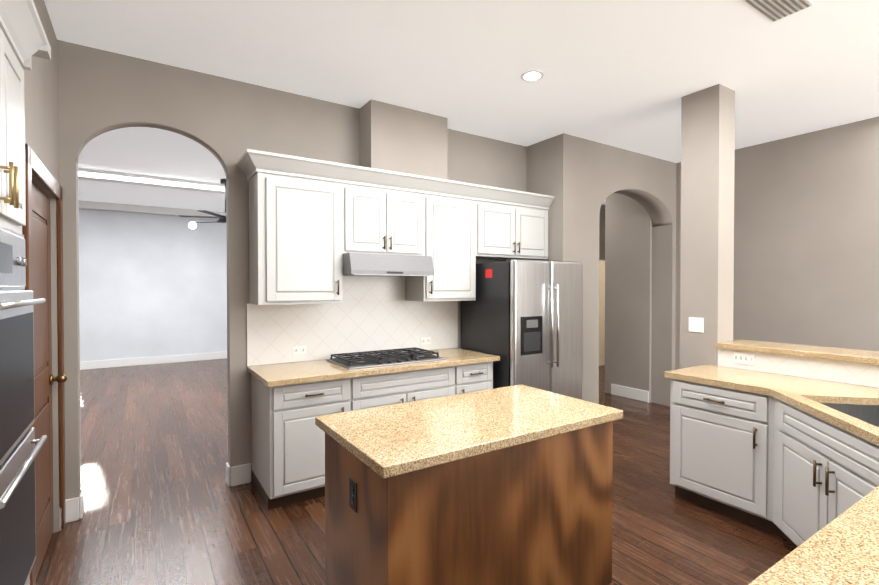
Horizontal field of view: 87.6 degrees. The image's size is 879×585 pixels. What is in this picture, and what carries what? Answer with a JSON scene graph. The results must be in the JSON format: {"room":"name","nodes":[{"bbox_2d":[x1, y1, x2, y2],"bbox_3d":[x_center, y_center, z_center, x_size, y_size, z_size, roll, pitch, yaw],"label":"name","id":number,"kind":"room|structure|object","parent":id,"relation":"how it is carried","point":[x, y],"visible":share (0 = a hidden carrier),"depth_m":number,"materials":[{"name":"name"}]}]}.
{"room":"kitchen","nodes":[
{"label":"kitchen","id":0,"kind":"room"},
{"bbox_2d":[22,0,59,532],"bbox_3d":[-0.590,-0.026,-0.007,0.120,3.120,7.000,0,1,-33],"label":"wall","id":1,"kind":"structure","parent":0,"point":[41,103],"depth_m":2.55,"materials":[{"name":"paint"}]},
{"bbox_2d":[23,143,66,584],"bbox_3d":[-2.149,0.419,2.480,0.130,2.170,1.080,0,1,-33],"label":"pantry door","id":2,"kind":"structure","parent":1,"relation":"in","point":[37,233],"depth_m":2.59,"materials":[{"name":"brown wood"}]},
{"bbox_2d":[78,127,225,211],"bbox_3d":[-5.465,-1.707,5.819,10.100,0.100,7.880,0,1,-33],"label":"ceiling","id":3,"kind":"structure","parent":0,"point":[151,151],"depth_m":6.03,"materials":[{"name":"white paint"}]},
{"bbox_2d":[178,179,225,228],"bbox_3d":[-3.182,-1.283,6.812,1.216,0.769,1.162,0,1,-33],"label":"ceiling fan","id":4,"kind":"object","parent":3,"relation":"hanging from","point":[220,216],"visible":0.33,"depth_m":6.65,"materials":[{"name":"black metal"}]},
{"bbox_2d":[78,208,226,361],"bbox_3d":[-7.049,-0.126,8.268,10.100,3.120,0.120,0,1,-33],"label":"wall","id":5,"kind":"structure","parent":0,"point":[152,285],"depth_m":9.05,"materials":[{"name":"paint"}]},
{"bbox_2d":[78,168,224,193],"bbox_3d":[-5.438,-1.596,5.779,9.860,0.119,0.220,0,1,-33],"label":"crown molding","id":6,"kind":"structure","parent":5,"relation":"attached to","point":[133,179],"depth_m":6.53,"materials":[{"name":"white wood"}]},
{"bbox_2d":[78,200,224,218],"bbox_3d":[-6.988,-1.615,8.157,9.860,0.139,0.098,0,1,-33],"label":"crown molding","id":7,"kind":"structure","parent":5,"relation":"attached to","point":[82,204],"depth_m":8.87,"materials":[{"name":"white wood"}]},
{"bbox_2d":[80,351,226,369],"bbox_3d":[-6.979,1.359,8.251,9.780,0.150,0.015,0,1,-33],"label":"baseboard","id":8,"kind":"structure","parent":5,"relation":"attached to","point":[98,364],"depth_m":9.06,"materials":[{"name":"white wood"}]},
{"bbox_2d":[57,40,525,499],"bbox_3d":[-3.283,-0.056,2.493,10.100,3.120,0.130,0,1,-33],"label":"wall","id":9,"kind":"structure","parent":0,"point":[227,123],"depth_m":3.49,"materials":[{"name":"paint"}]},
{"bbox_2d":[59,490,83,517],"bbox_3d":[-4.913,1.441,1.535,5.904,0.150,0.016,0,1,-33],"label":"baseboard","id":10,"kind":"structure","parent":9,"relation":"attached to","point":[74,506],"depth_m":3.00,"materials":[{"name":"white wood"}]},
{"bbox_2d":[226,462,250,481],"bbox_3d":[-0.445,1.405,4.448,2.989,0.150,0.016,0,1,-33],"label":"baseboard","id":11,"kind":"structure","parent":9,"relation":"attached to","point":[240,474],"depth_m":3.55,"materials":[{"name":"white wood"}]},
{"bbox_2d":[245,150,356,304],"bbox_3d":[-1.090,-0.457,3.617,0.714,1.085,0.348,0,1,-33],"label":"upper cabinet","id":12,"kind":"object","parent":9,"relation":"attached to","point":[312,222],"depth_m":3.44,"materials":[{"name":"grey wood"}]},
{"bbox_2d":[247,276,457,365],"bbox_3d":[-0.660,0.127,4.120,2.010,0.880,0.010,0,1,-33],"label":"backsplash","id":13,"kind":"structure","parent":9,"relation":"attached to","point":[382,314],"depth_m":4.05,"materials":[{"name":"white tile"}]},
{"bbox_2d":[292,346,305,354],"bbox_3d":[-1.159,0.478,3.787,0.115,0.070,0.008,0,1,-33],"label":"outlet","id":14,"kind":"object","parent":13,"relation":"attached to","point":[297,350],"visible":1,"depth_m":3.78,"materials":[{"name":"white plastic"}]},
{"bbox_2d":[421,337,430,344],"bbox_3d":[-0.133,0.470,4.456,0.115,0.070,0.008,0,1,-33],"label":"outlet","id":15,"kind":"object","parent":13,"relation":"attached to","point":[425,340],"visible":1,"depth_m":4.45,"materials":[{"name":"white plastic"}]},
{"bbox_2d":[353,165,428,255],"bbox_3d":[-0.539,-0.659,3.973,0.753,0.690,0.348,0,1,-33],"label":"upper cabinet","id":16,"kind":"object","parent":9,"relation":"attached to","point":[391,210],"depth_m":3.85,"materials":[{"name":"grey wood"}]},
{"bbox_2d":[343,253,433,276],"bbox_3d":[-0.495,-0.227,3.914,0.751,0.171,0.503,0,1,-33],"label":"range hood","id":17,"kind":"object","parent":16,"relation":"attached to","point":[376,265],"visible":0.87,"depth_m":3.69,"materials":[{"name":"silver metal"}]},
{"bbox_2d":[406,177,480,300],"bbox_3d":[-0.012,-0.465,4.319,0.654,1.085,0.348,0,1,-33],"label":"upper cabinet","id":18,"kind":"object","parent":9,"relation":"attached to","point":[454,206],"depth_m":4.20,"materials":[{"name":"grey wood"}]},
{"bbox_2d":[481,185,552,259],"bbox_3d":[0.671,-0.683,4.762,0.977,0.660,0.348,0,1,-33],"label":"upper cabinet","id":19,"kind":"object","parent":9,"relation":"attached to","point":[514,223],"depth_m":4.61,"materials":[{"name":"grey wood"}]},
{"bbox_2d":[360,99,446,179],"bbox_3d":[-0.317,-1.277,4.191,0.780,0.720,0.239,0,1,-33],"label":"wall","id":20,"kind":"structure","parent":0,"point":[394,138],"depth_m":4.05,"materials":[{"name":"paint"}]},
{"bbox_2d":[36,359,794,584],"bbox_3d":[-0.631,1.526,4.761,17.000,0.100,15.000,0,1,-33],"label":"floor","id":21,"kind":"structure","parent":0,"point":[165,503],"depth_m":3.10,"materials":[{"name":"brown wood"}]},
{"bbox_2d":[0,0,50,584],"bbox_3d":[-1.665,0.243,1.356,0.685,2.550,1.008,0,1,-33],"label":"tall cabinet","id":22,"kind":"object","parent":21,"relation":"on","point":[23,38],"visible":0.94,"depth_m":1.64,"materials":[{"name":"grey wood"}]},
{"bbox_2d":[0,225,46,584],"bbox_3d":[-1.649,0.432,1.368,0.642,1.310,0.764,0,1,-33],"label":"wall oven","id":23,"kind":"object","parent":22,"relation":"in","point":[19,449],"visible":1,"depth_m":1.57,"materials":[{"name":"silver metal"}]},
{"bbox_2d":[249,372,362,509],"bbox_3d":[-1.034,1.055,3.509,0.644,0.874,0.636,0,1,-33],"label":"base cabinet","id":24,"kind":"object","parent":21,"relation":"on","point":[290,401],"depth_m":3.20,"materials":[{"name":"grey wood"}]},
{"bbox_2d":[247,348,498,387],"bbox_3d":[-0.480,0.592,3.837,1.996,0.040,0.688,0,1,-33],"label":"countertop","id":25,"kind":"structure","parent":24,"relation":"on","point":[303,372],"depth_m":3.49,"materials":[{"name":"beige stone"}]},
{"bbox_2d":[326,347,446,368],"bbox_3d":[-0.445,0.544,3.879,0.880,0.052,0.510,0,1,-33],"label":"cooktop","id":26,"kind":"object","parent":25,"relation":"in","point":[364,359],"visible":1,"depth_m":3.79,"materials":[{"name":"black metal"}]},
{"bbox_2d":[363,364,462,408],"bbox_3d":[-0.431,1.050,3.903,1.081,0.874,0.636,0,1,-33],"label":"base cabinet","id":27,"kind":"object","parent":21,"relation":"on","point":[396,387],"depth_m":3.65,"materials":[{"name":"grey wood"}]},
{"bbox_2d":[325,420,614,584],"bbox_3d":[0.160,1.063,2.197,1.250,0.889,0.670,0,1,-33],"label":"kitchen island","id":28,"kind":"object","parent":21,"relation":"on","point":[509,485],"depth_m":1.89,"materials":[{"name":"brown wood"}]},
{"bbox_2d":[315,384,622,479],"bbox_3d":[0.160,0.598,2.191,1.300,0.040,0.720,0,1,-33],"label":"island countertop","id":29,"kind":"structure","parent":28,"relation":"on","point":[403,439],"depth_m":2.01,"materials":[{"name":"beige stone"}]},
{"bbox_2d":[463,360,494,392],"bbox_3d":[0.113,1.046,4.257,0.499,0.874,0.636,0,1,-33],"label":"base cabinet","id":30,"kind":"object","parent":21,"relation":"on","point":[476,377],"depth_m":4.02,"materials":[{"name":"grey wood"}]},
{"bbox_2d":[461,259,582,399],"bbox_3d":[0.829,0.588,4.551,0.902,1.782,0.867,0,1,-33],"label":"refrigerator","id":31,"kind":"object","parent":21,"relation":"on","point":[522,319],"visible":0.67,"depth_m":4.21,"materials":[{"name":"grey metal"}]},
{"bbox_2d":[680,84,734,368],"bbox_3d":[2.207,-0.072,3.786,0.250,3.120,0.300,0,1,-33],"label":"pillar","id":32,"kind":"structure","parent":21,"relation":"on","point":[707,202],"depth_m":3.68,"materials":[{"name":"paint"}]},
{"bbox_2d":[689,317,703,332],"bbox_3d":[2.090,0.264,3.732,0.008,0.120,0.120,0,1,-33],"label":"light switch","id":33,"kind":"object","parent":32,"relation":"attached to","point":[696,324],"visible":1,"depth_m":3.73,"materials":[{"name":"white plastic"}]},
{"bbox_2d":[665,339,878,584],"bbox_3d":[1.516,0.960,1.993,3.620,1.100,2.130,0,1,-33],"label":"kitchen peninsula","id":34,"kind":"object","parent":21,"relation":"on","point":[781,439],"visible":1,"depth_m":2.79,"materials":[{"name":"grey wood"}]},
{"bbox_2d":[734,352,754,364],"bbox_3d":[2.284,0.495,3.437,0.009,0.085,0.140,0,1,-33],"label":"outlet","id":35,"kind":"object","parent":34,"relation":"attached to","point":[744,358],"visible":1,"depth_m":3.43,"materials":[{"name":"white plastic"}]},
{"bbox_2d":[44,0,878,162],"bbox_3d":[3.648,-1.669,2.737,12.000,0.100,7.000,0,1,-33],"label":"ceiling","id":36,"kind":"structure","parent":0,"point":[625,74],"depth_m":3.14,"materials":[{"name":"white paint"}]},
{"bbox_2d":[521,70,543,80],"bbox_3d":[0.696,-1.623,3.439,0.170,0.008,0.170,0,1,-33],"label":"recessed light","id":37,"kind":"object","parent":36,"relation":"in","point":[534,75],"visible":1,"depth_m":3.42,"materials":[{"name":"white"}]},
{"bbox_2d":[743,0,813,21],"bbox_3d":[1.879,-1.609,2.539,0.380,0.016,0.200,0,1,-33],"label":"ceiling vent","id":38,"kind":"object","parent":36,"relation":"in","point":[773,10],"visible":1,"depth_m":2.57,"materials":[{"name":"white metal"}]},
{"bbox_2d":[526,133,571,261],"bbox_3d":[1.154,-0.087,5.057,0.135,3.120,0.660,0,1,-33],"label":"wall","id":39,"kind":"structure","parent":0,"point":[549,166],"depth_m":4.82,"materials":[{"name":"paint"}]},
{"bbox_2d":[599,204,604,259],"bbox_3d":[3.871,-0.140,9.372,4.400,3.120,0.120,0,1,-33],"label":"wall","id":40,"kind":"structure","parent":0,"point":[602,234],"depth_m":8.79,"materials":[{"name":"paint"}]},
{"bbox_2d":[599,260,604,365],"bbox_3d":[2.994,0.398,8.763,0.840,2.040,0.113,0,1,-33],"label":"hall door","id":41,"kind":"structure","parent":40,"relation":"in","point":[601,312],"depth_m":8.88,"materials":[{"name":"beige"}]},
{"bbox_2d":[605,193,612,393],"bbox_3d":[4.494,-0.122,7.940,4.920,3.120,0.120,0,1,-33],"label":"wall","id":42,"kind":"structure","parent":0,"point":[609,200],"depth_m":6.59,"materials":[{"name":"paint"}]},
{"bbox_2d":[572,136,675,405],"bbox_3d":[2.137,-0.092,5.472,1.965,3.120,0.280,0,1,-33],"label":"wall","id":43,"kind":"structure","parent":0,"point":[601,172],"depth_m":5.32,"materials":[{"name":"paint"}]},
{"bbox_2d":[613,193,651,402],"bbox_3d":[2.675,-0.103,6.336,0.120,3.120,0.580,0,1,-33],"label":"wall","id":44,"kind":"structure","parent":0,"point":[632,224],"depth_m":6.28,"materials":[{"name":"paint"}]},
{"bbox_2d":[611,384,648,402],"bbox_3d":[2.618,1.382,6.316,0.016,0.150,0.580,0,1,-33],"label":"baseboard","id":45,"kind":"structure","parent":44,"relation":"attached to","point":[632,393],"depth_m":6.29,"materials":[{"name":"white wood"}]},
{"bbox_2d":[675,117,878,369],"bbox_3d":[4.851,-0.065,3.218,0.120,3.120,6.460,0,1,-33],"label":"wall","id":46,"kind":"structure","parent":0,"point":[806,238],"depth_m":4.72,"materials":[{"name":"paint"}]}
]}

